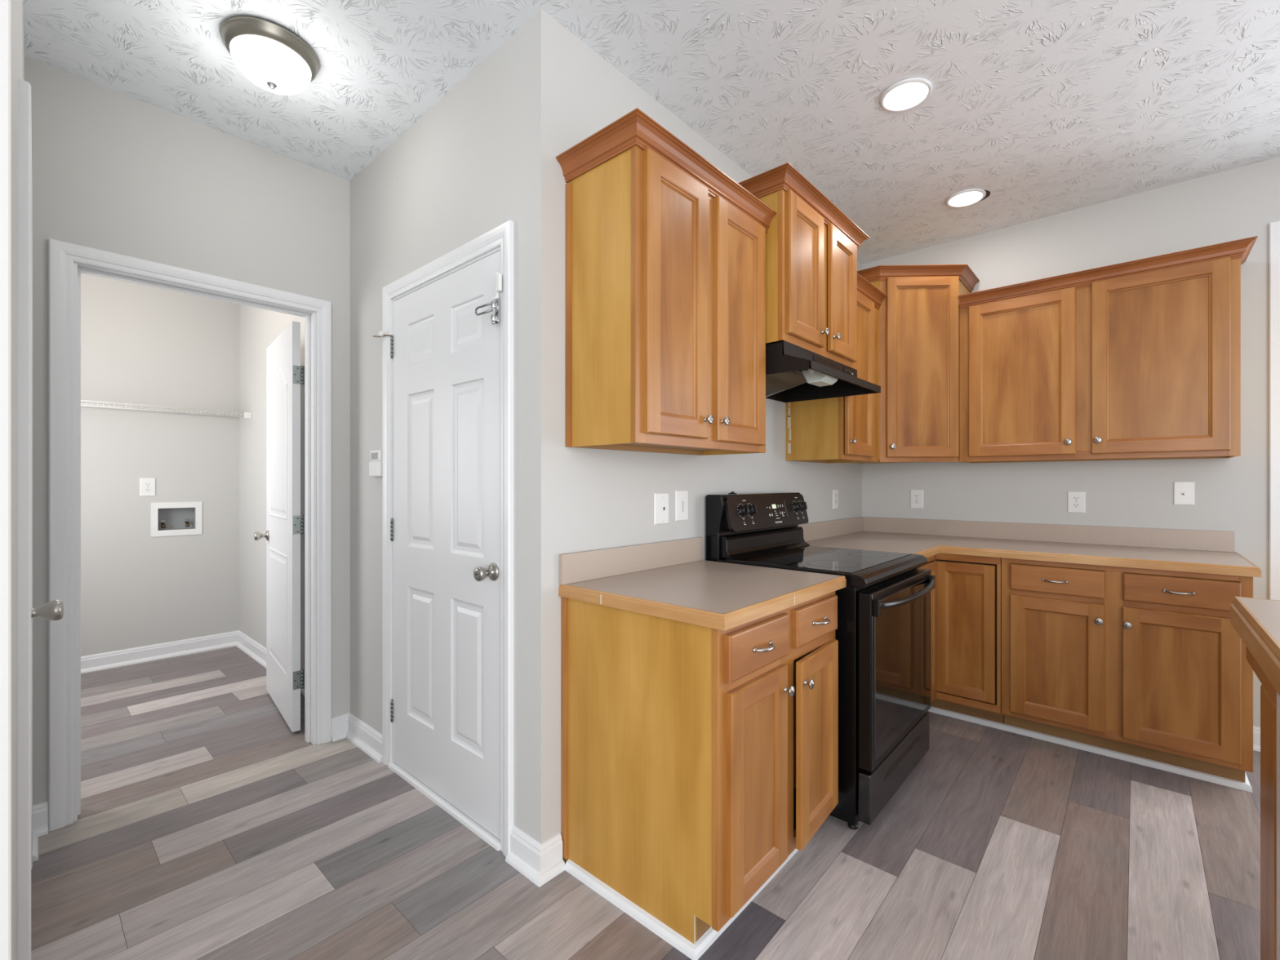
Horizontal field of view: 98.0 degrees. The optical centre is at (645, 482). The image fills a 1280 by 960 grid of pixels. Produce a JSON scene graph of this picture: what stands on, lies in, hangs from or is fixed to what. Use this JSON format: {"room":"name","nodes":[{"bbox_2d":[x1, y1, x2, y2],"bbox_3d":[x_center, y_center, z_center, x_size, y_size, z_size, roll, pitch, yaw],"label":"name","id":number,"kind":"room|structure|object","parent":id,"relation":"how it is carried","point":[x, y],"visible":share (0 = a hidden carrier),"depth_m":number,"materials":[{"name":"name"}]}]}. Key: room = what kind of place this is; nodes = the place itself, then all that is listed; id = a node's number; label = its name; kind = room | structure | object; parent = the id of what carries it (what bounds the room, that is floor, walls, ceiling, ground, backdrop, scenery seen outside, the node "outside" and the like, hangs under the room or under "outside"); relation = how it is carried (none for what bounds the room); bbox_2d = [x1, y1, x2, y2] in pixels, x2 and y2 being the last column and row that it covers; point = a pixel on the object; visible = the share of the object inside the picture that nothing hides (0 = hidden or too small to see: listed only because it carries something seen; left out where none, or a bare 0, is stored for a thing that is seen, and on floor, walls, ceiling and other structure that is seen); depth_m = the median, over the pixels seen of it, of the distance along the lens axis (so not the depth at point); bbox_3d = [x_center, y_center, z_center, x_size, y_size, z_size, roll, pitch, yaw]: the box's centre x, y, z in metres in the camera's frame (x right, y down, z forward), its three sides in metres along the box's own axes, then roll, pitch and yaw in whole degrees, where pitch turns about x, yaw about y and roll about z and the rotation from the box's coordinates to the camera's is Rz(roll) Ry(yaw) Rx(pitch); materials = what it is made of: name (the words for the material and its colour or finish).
{"room":"kitchen","nodes":[
{"label":"kitchen","id":0,"kind":"room"},
{"bbox_2d":[12,0,24,959],"bbox_3d":[-1.627,-0.125,1.368,1.600,2.740,0.120,0,0,42],"label":"wall","id":1,"kind":"structure","parent":0,"point":[18,28],"depth_m":1.06,"materials":[{"name":"paint"}]},
{"bbox_2d":[17,78,32,959],"bbox_3d":[-1.661,0.196,1.493,0.934,2.097,0.019,0,0,42],"label":"trim","id":2,"kind":"structure","parent":1,"relation":"attached to","point":[24,184],"depth_m":1.18,"materials":[{"name":"white paint"}]},
{"bbox_2d":[32,831,38,862],"bbox_3d":[-2.089,1.193,1.892,0.210,0.104,0.032,0,0,42],"label":"baseboard","id":3,"kind":"structure","parent":1,"relation":"attached to","point":[35,837],"depth_m":1.88,"materials":[{"name":"white paint"}]},
{"bbox_2d":[31,599,63,620],"bbox_3d":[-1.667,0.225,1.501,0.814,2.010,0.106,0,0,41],"label":"door knob","id":4,"kind":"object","parent":1,"relation":"in","point":[53,610],"depth_m":1.29,"materials":[{"name":"silver metal"}]},
{"bbox_2d":[80,272,239,656],"bbox_3d":[-3.730,-0.125,3.704,0.120,2.740,1.920,0,0,41],"label":"wall","id":5,"kind":"structure","parent":0,"point":[140,344],"depth_m":3.92,"materials":[{"name":"paint"}]},
{"bbox_2d":[139,478,155,496],"bbox_3d":[-3.481,0.032,3.889,0.007,0.126,0.082,0,0,41],"label":"outlet","id":6,"kind":"object","parent":5,"relation":"attached to","point":[147,486],"visible":1,"depth_m":3.89,"materials":[{"name":"white plastic"}]},
{"bbox_2d":[144,482,151,486],"bbox_3d":[-3.479,0.012,3.888,0.002,0.025,0.033,0,0,41],"label":"socket","id":7,"kind":"object","parent":6,"relation":"attached to","point":[146,484],"depth_m":3.89,"materials":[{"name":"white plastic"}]},
{"bbox_2d":[80,400,251,418],"bbox_3d":[-3.549,-0.489,3.553,0.341,0.044,1.654,0,0,41],"label":"wire shelf","id":8,"kind":"object","parent":5,"relation":"attached to","point":[246,415],"visible":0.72,"depth_m":3.77,"materials":[{"name":"white metal"}]},
{"bbox_2d":[151,501,202,537],"bbox_3d":[-3.408,0.261,4.037,0.087,0.241,0.286,0,0,41],"label":"box","id":9,"kind":"object","parent":5,"relation":"attached to","point":[167,518],"visible":1,"depth_m":4.04,"materials":[{"name":"white plastic"}]},
{"bbox_2d":[24,56,350,804],"bbox_3d":[-2.033,-0.125,2.205,0.120,2.740,1.920,0,0,41],"label":"wall","id":10,"kind":"structure","parent":0,"point":[113,171],"depth_m":2.24,"materials":[{"name":"paint"}]},
{"bbox_2d":[32,800,48,836],"bbox_3d":[-2.147,1.193,1.961,0.032,0.104,0.055,0,0,41],"label":"baseboard","id":11,"kind":"structure","parent":10,"relation":"attached to","point":[40,811],"depth_m":1.97,"materials":[{"name":"white paint"}]},
{"bbox_2d":[48,238,331,831],"bbox_3d":[-1.825,0.186,2.336,0.019,2.117,0.931,0,0,41],"label":"trim","id":12,"kind":"structure","parent":10,"relation":"attached to","point":[62,255],"depth_m":2.02,"materials":[{"name":"white paint"}]},
{"bbox_2d":[73,262,316,821],"bbox_3d":[-1.877,0.210,2.381,0.121,2.070,0.820,0,0,41],"label":"trim","id":13,"kind":"structure","parent":10,"relation":"attached to","point":[310,317],"depth_m":2.50,"materials":[{"name":"white paint"}]},
{"bbox_2d":[239,304,304,670],"bbox_3d":[-2.288,-0.125,3.627,2.144,2.740,0.125,0,0,41],"label":"wall","id":14,"kind":"structure","parent":0,"point":[258,327],"depth_m":4.02,"materials":[{"name":"paint"}]},
{"bbox_2d":[80,630,304,696],"bbox_3d":[-2.883,1.193,2.953,2.144,0.104,1.675,0,0,41],"label":"baseboard","id":15,"kind":"structure","parent":14,"relation":"attached to","point":[100,661],"depth_m":3.93,"materials":[{"name":"white paint"}]},
{"bbox_2d":[253,320,304,732],"bbox_3d":[-1.961,0.218,3.058,0.772,2.030,0.181,0,0,41],"label":"door","id":16,"kind":"structure","parent":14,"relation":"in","point":[285,375],"depth_m":2.89,"materials":[{"name":"white paint"}]},
{"bbox_2d":[350,8,569,859],"bbox_3d":[-0.857,-0.125,2.301,1.516,2.740,0.120,0,0,41],"label":"wall","id":17,"kind":"structure","parent":0,"point":[482,157],"depth_m":1.86,"materials":[{"name":"paint"}]},
{"bbox_2d":[331,712,382,763],"bbox_3d":[-1.343,1.193,2.590,0.406,0.104,0.089,0,0,41],"label":"baseboard","id":18,"kind":"structure","parent":17,"relation":"attached to","point":[368,740],"depth_m":2.65,"materials":[{"name":"white paint"}]},
{"bbox_2d":[368,449,382,476],"bbox_3d":[-1.218,-0.087,2.522,0.114,0.120,0.026,0,0,41],"label":"thermostat","id":19,"kind":"object","parent":17,"relation":"attached to","point":[375,463],"visible":0.83,"depth_m":2.50,"materials":[{"name":"white plastic"}]},
{"bbox_2d":[373,250,500,839],"bbox_3d":[-0.848,0.214,2.190,0.924,2.018,0.104,0,0,41],"label":"door","id":20,"kind":"structure","parent":17,"relation":"in","point":[447,355],"depth_m":2.12,"materials":[{"name":"white paint"}]},
{"bbox_2d":[387,761,500,850],"bbox_3d":[-0.795,1.236,2.173,0.838,0.018,0.050,0,0,41],"label":"trim","id":21,"kind":"structure","parent":17,"relation":"attached to","point":[454,811],"depth_m":2.11,"materials":[{"name":"white paint"}]},
{"bbox_2d":[382,220,513,856],"bbox_3d":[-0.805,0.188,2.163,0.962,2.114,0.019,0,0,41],"label":"trim","id":22,"kind":"structure","parent":17,"relation":"attached to","point":[502,236],"depth_m":1.88,"materials":[{"name":"white paint"}]},
{"bbox_2d":[475,297,499,324],"bbox_3d":[-0.540,-0.578,1.889,0.102,0.090,0.021,0,0,20],"label":"guard","id":23,"kind":"object","parent":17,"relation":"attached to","point":[495,319],"visible":1,"depth_m":1.88,"materials":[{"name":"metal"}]},
{"bbox_2d":[491,271,502,300],"bbox_3d":[-0.504,-0.665,1.875,0.058,0.090,0.013,0,0,41],"label":"clip","id":24,"kind":"object","parent":17,"relation":"attached to","point":[498,275],"visible":1,"depth_m":1.86,"materials":[{"name":"white plastic"}]},
{"bbox_2d":[505,825,564,887],"bbox_3d":[-0.358,1.193,1.810,0.180,0.104,0.108,0,0,41],"label":"baseboard","id":25,"kind":"structure","parent":17,"relation":"attached to","point":[539,863],"depth_m":1.77,"materials":[{"name":"white paint"}]},
{"bbox_2d":[31,645,1260,959],"bbox_3d":[-0.625,1.295,0.777,8.750,0.100,7.742,0,0,41],"label":"floor","id":26,"kind":"structure","parent":0,"point":[207,827],"depth_m":1.80,"materials":[{"name":"plastic"}]},
{"bbox_2d":[560,591,838,944],"bbox_3d":[0.223,0.806,1.870,0.673,0.875,0.743,0,0,41],"label":"base cabinet","id":27,"kind":"object","parent":26,"relation":"on","point":[695,760],"visible":0.97,"depth_m":1.60,"materials":[{"name":"brown wood"}]},
{"bbox_2d":[564,848,798,959],"bbox_3d":[0.184,1.232,1.897,0.520,0.026,0.752,0,0,41],"label":"trim","id":28,"kind":"structure","parent":27,"relation":"attached to","point":[692,951],"depth_m":1.58,"materials":[{"name":"white paint"}]},
{"bbox_2d":[558,537,846,631],"bbox_3d":[0.214,0.301,1.884,0.640,0.136,0.774,0,0,41],"label":"countertop","id":29,"kind":"structure","parent":27,"relation":"on","point":[670,580],"depth_m":1.81,"materials":[{"name":"beige laminate"}]},
{"bbox_2d":[706,491,935,829],"bbox_3d":[0.797,0.642,2.427,0.775,1.204,0.762,0,0,41],"label":"electric range","id":30,"kind":"object","parent":26,"relation":"on","point":[882,633],"visible":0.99,"depth_m":2.15,"materials":[{"name":"black metal"}]},
{"bbox_2d":[716,545,927,589],"bbox_3d":[0.789,0.349,2.434,0.628,0.051,0.762,0,0,41],"label":"cooktop","id":31,"kind":"object","parent":30,"relation":"in","point":[861,569],"depth_m":2.30,"materials":[{"name":"glass"}]},
{"bbox_2d":[917,553,1004,724],"bbox_3d":[1.459,0.806,3.094,0.903,0.875,1.106,0,0,41],"label":"base cabinet","id":32,"kind":"object","parent":26,"relation":"on","point":[966,598],"visible":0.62,"depth_m":2.86,"materials":[{"name":"brown wood"}]},
{"bbox_2d":[798,516,1261,577],"bbox_3d":[1.784,0.301,2.808,1.772,0.136,1.107,0,0,41],"label":"countertop","id":33,"kind":"structure","parent":32,"relation":"on","point":[1198,551],"depth_m":2.88,"materials":[{"name":"beige laminate"}]},
{"bbox_2d":[1001,557,1253,782],"bbox_3d":[2.265,0.806,2.682,0.846,0.875,0.658,0,0,41],"label":"base cabinet","id":34,"kind":"object","parent":26,"relation":"on","point":[1148,664],"visible":0.94,"depth_m":2.42,"materials":[{"name":"brown wood"}]},
{"bbox_2d":[928,706,1253,792],"bbox_3d":[1.983,1.232,2.643,1.547,0.026,0.508,0,0,18],"label":"trim","id":35,"kind":"structure","parent":34,"relation":"attached to","point":[1246,786],"depth_m":2.54,"materials":[{"name":"white paint"}]},
{"bbox_2d":[1230,595,1279,959],"bbox_3d":[1.494,0.787,0.749,0.836,0.914,1.604,0,0,41],"label":"kitchen island","id":36,"kind":"object","parent":26,"relation":"on","point":[1256,621],"visible":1,"depth_m":1.30,"materials":[{"name":"beige laminate"}]},
{"bbox_2d":[23,0,1279,264],"bbox_3d":[-0.625,-1.545,0.777,8.750,0.100,7.742,0,0,41],"label":"ceiling","id":37,"kind":"structure","parent":0,"point":[1047,108],"depth_m":2.07,"materials":[{"name":"white paint"}]},
{"bbox_2d":[220,15,319,95],"bbox_3d":[-1.288,-1.427,1.917,0.284,0.136,0.284,0,0,41],"label":"dome light","id":38,"kind":"object","parent":37,"relation":"attached to","point":[269,55],"visible":1,"depth_m":1.85,"materials":[{"name":"white glass"}]},
{"bbox_2d":[880,77,932,111],"bbox_3d":[1.003,-1.489,2.142,0.184,0.012,0.184,0,0,41],"label":"recessed light","id":39,"kind":"object","parent":37,"relation":"in","point":[907,94],"visible":1,"depth_m":2.13,"materials":[{"name":"white paint"}]},
{"bbox_2d":[945,188,990,207],"bbox_3d":[1.686,-1.489,2.911,0.200,0.012,0.184,0,0,41],"label":"recessed light","id":40,"kind":"object","parent":37,"relation":"in","point":[969,197],"visible":1,"depth_m":2.90,"materials":[{"name":"white paint"}]},
{"bbox_2d":[569,31,862,560],"bbox_3d":[0.613,-0.125,2.912,0.120,2.740,2.742,0,0,41],"label":"wall","id":41,"kind":"structure","parent":0,"point":[611,491],"depth_m":2.17,"materials":[{"name":"paint"}]},
{"bbox_2d":[559,537,702,584],"bbox_3d":[-0.019,0.282,2.090,0.018,0.098,0.773,0,0,41],"label":"backsplash","id":42,"kind":"structure","parent":41,"relation":"attached to","point":[577,566],"depth_m":2.02,"materials":[{"name":"beige laminate"}]},
{"bbox_2d":[653,493,668,524],"bbox_3d":[0.066,0.103,2.194,0.010,0.124,0.090,0,0,41],"label":"phone jack plate","id":43,"kind":"object","parent":41,"relation":"attached to","point":[660,500],"visible":1,"depth_m":2.19,"materials":[{"name":"white plastic"}]},
{"bbox_2d":[555,107,777,455],"bbox_3d":[0.126,-0.585,1.999,0.356,0.936,0.852,0,0,41],"label":"upper cabinet","id":44,"kind":"object","parent":41,"relation":"attached to","point":[665,251],"visible":0.99,"depth_m":1.77,"materials":[{"name":"brown wood"}]},
{"bbox_2d":[675,489,688,521],"bbox_3d":[0.153,0.095,2.291,0.012,0.126,0.084,0,0,41],"label":"switch plate","id":45,"kind":"object","parent":41,"relation":"attached to","point":[681,496],"visible":1,"depth_m":2.29,"materials":[{"name":"white plastic"}]},
{"bbox_2d":[737,162,869,369],"bbox_3d":[0.658,-0.877,2.542,0.436,0.649,0.848,0,0,41],"label":"upper cabinet","id":46,"kind":"object","parent":41,"relation":"attached to","point":[812,246],"visible":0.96,"depth_m":2.29,"materials":[{"name":"brown wood"}]},
{"bbox_2d":[765,340,880,402],"bbox_3d":[0.684,-0.483,2.524,0.496,0.135,0.754,0,0,41],"label":"range hood","id":47,"kind":"object","parent":41,"relation":"attached to","point":[793,373],"visible":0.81,"depth_m":2.44,"materials":[{"name":"black metal"}]},
{"bbox_2d":[801,368,837,386],"bbox_3d":[0.729,-0.449,2.343,0.114,0.067,0.148,0,0,41],"label":"lamp","id":48,"kind":"object","parent":47,"relation":"attached to","point":[812,377],"depth_m":2.32,"materials":[{"name":"white plastic"}]},
{"bbox_2d":[813,354,841,371],"bbox_3d":[0.809,-0.524,2.458,0.003,0.034,0.300,0,0,41],"label":"vent grille","id":49,"kind":"object","parent":47,"relation":"attached to","point":[820,359],"depth_m":2.45,"materials":[{"name":"black metal"}]},
{"bbox_2d":[842,366,853,376],"bbox_3d":[0.960,-0.523,2.628,0.004,0.032,0.125,0,0,41],"label":"switch plate","id":50,"kind":"object","parent":47,"relation":"attached to","point":[847,370],"depth_m":2.63,"materials":[{"name":"black plastic"}]},
{"bbox_2d":[844,368,851,373],"bbox_3d":[0.954,-0.523,2.618,0.004,0.016,0.068,0,0,41],"label":"rocker switch","id":51,"kind":"object","parent":47,"relation":"attached to","point":[846,371],"depth_m":2.62,"materials":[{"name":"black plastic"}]},
{"bbox_2d":[798,516,863,541],"bbox_3d":[1.121,0.282,3.380,0.018,0.098,1.088,0,0,41],"label":"backsplash","id":52,"kind":"structure","parent":41,"relation":"attached to","point":[820,530],"depth_m":3.38,"materials":[{"name":"beige laminate"}]},
{"bbox_2d":[832,488,838,508],"bbox_3d":[1.187,0.102,3.465,0.007,0.122,0.074,0,0,41],"label":"outlet","id":53,"kind":"object","parent":41,"relation":"attached to","point":[835,491],"visible":1,"depth_m":3.46,"materials":[{"name":"white plastic"}]},
{"bbox_2d":[786,273,887,462],"bbox_3d":[1.060,-0.585,3.052,0.363,0.936,0.526,0,0,41],"label":"upper cabinet","id":54,"kind":"object","parent":41,"relation":"attached to","point":[840,429],"visible":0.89,"depth_m":2.92,"materials":[{"name":"brown wood"}]},
{"bbox_2d":[862,156,1279,727],"bbox_3d":[3.288,-0.125,2.300,4.700,2.740,0.120,0,0,41],"label":"wall","id":55,"kind":"structure","parent":0,"point":[1232,494],"depth_m":2.89,"materials":[{"name":"paint"}]},
{"bbox_2d":[910,489,923,508],"bbox_3d":[1.746,0.106,3.576,0.078,0.122,0.007,0,0,41],"label":"outlet","id":56,"kind":"object","parent":55,"relation":"attached to","point":[916,495],"visible":1,"depth_m":3.57,"materials":[{"name":"white plastic"}]},
{"bbox_2d":[913,493,919,497],"bbox_3d":[1.744,0.086,3.574,0.033,0.025,0.002,0,0,41],"label":"socket","id":57,"kind":"object","parent":56,"relation":"attached to","point":[915,495],"depth_m":3.57,"materials":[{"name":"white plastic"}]},
{"bbox_2d":[855,264,979,463],"bbox_3d":[1.540,-0.667,3.340,0.701,1.100,0.633,0,0,41],"label":"upper cabinet","id":58,"kind":"object","parent":55,"relation":"attached to","point":[919,313],"visible":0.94,"depth_m":3.14,"materials":[{"name":"brown wood"}]},
{"bbox_2d":[863,516,1234,552],"bbox_3d":[2.138,0.282,3.221,1.756,0.098,0.018,0,0,41],"label":"backsplash","id":59,"kind":"structure","parent":55,"relation":"attached to","point":[1177,539],"depth_m":3.06,"materials":[{"name":"beige laminate"}]},
{"bbox_2d":[1067,491,1085,512],"bbox_3d":[2.355,0.106,3.038,0.078,0.118,0.007,0,0,41],"label":"outlet","id":60,"kind":"object","parent":55,"relation":"attached to","point":[1076,500],"visible":1,"depth_m":3.04,"materials":[{"name":"white plastic"}]},
{"bbox_2d":[1072,496,1079,500],"bbox_3d":[2.354,0.086,3.036,0.033,0.025,0.002,0,0,41],"label":"socket","id":61,"kind":"object","parent":60,"relation":"attached to","point":[1074,498],"depth_m":3.04,"materials":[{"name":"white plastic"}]},
{"bbox_2d":[1072,502,1079,507],"bbox_3d":[2.354,0.125,3.036,0.033,0.025,0.002,0,0,41],"label":"socket","id":62,"kind":"object","parent":60,"relation":"attached to","point":[1074,504],"depth_m":3.04,"materials":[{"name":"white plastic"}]},
{"bbox_2d":[958,235,1257,462],"bbox_3d":[2.287,-0.581,2.864,1.135,0.928,0.357,0,0,41],"label":"upper cabinet","id":63,"kind":"object","parent":55,"relation":"attached to","point":[1138,359],"visible":1,"depth_m":2.70,"materials":[{"name":"brown wood"}]},
{"bbox_2d":[1173,481,1195,505],"bbox_3d":[2.672,0.053,2.757,0.076,0.117,0.009,0,0,41],"label":"phone jack plate","id":64,"kind":"object","parent":55,"relation":"attached to","point":[1184,492],"visible":1,"depth_m":2.76,"materials":[{"name":"white plastic"}]},
{"bbox_2d":[1253,725,1260,751],"bbox_3d":[2.834,1.193,2.599,0.112,0.104,0.032,0,0,41],"label":"baseboard","id":65,"kind":"structure","parent":55,"relation":"attached to","point":[1256,730],"depth_m":2.59,"materials":[{"name":"white paint"}]},
{"bbox_2d":[1268,220,1279,600],"bbox_3d":[3.693,0.024,1.849,2.169,2.442,0.019,0,0,41],"label":"trim","id":66,"kind":"structure","parent":55,"relation":"attached to","point":[1273,227],"depth_m":2.55,"materials":[{"name":"white paint"}]},
{"bbox_3d":[-2.060,-0.125,-0.600,0.120,2.740,3.578,0,0,41],"label":"wall","id":67,"kind":"structure","parent":0,"visible":0},
{"bbox_2d":[0,0,12,959],"bbox_3d":[-0.870,-0.125,0.749,0.150,2.740,0.021,0,0,41],"label":"trim","id":68,"kind":"structure","parent":67,"relation":"attached to","point":[6,6],"depth_m":0.70,"materials":[{"name":"paint"}]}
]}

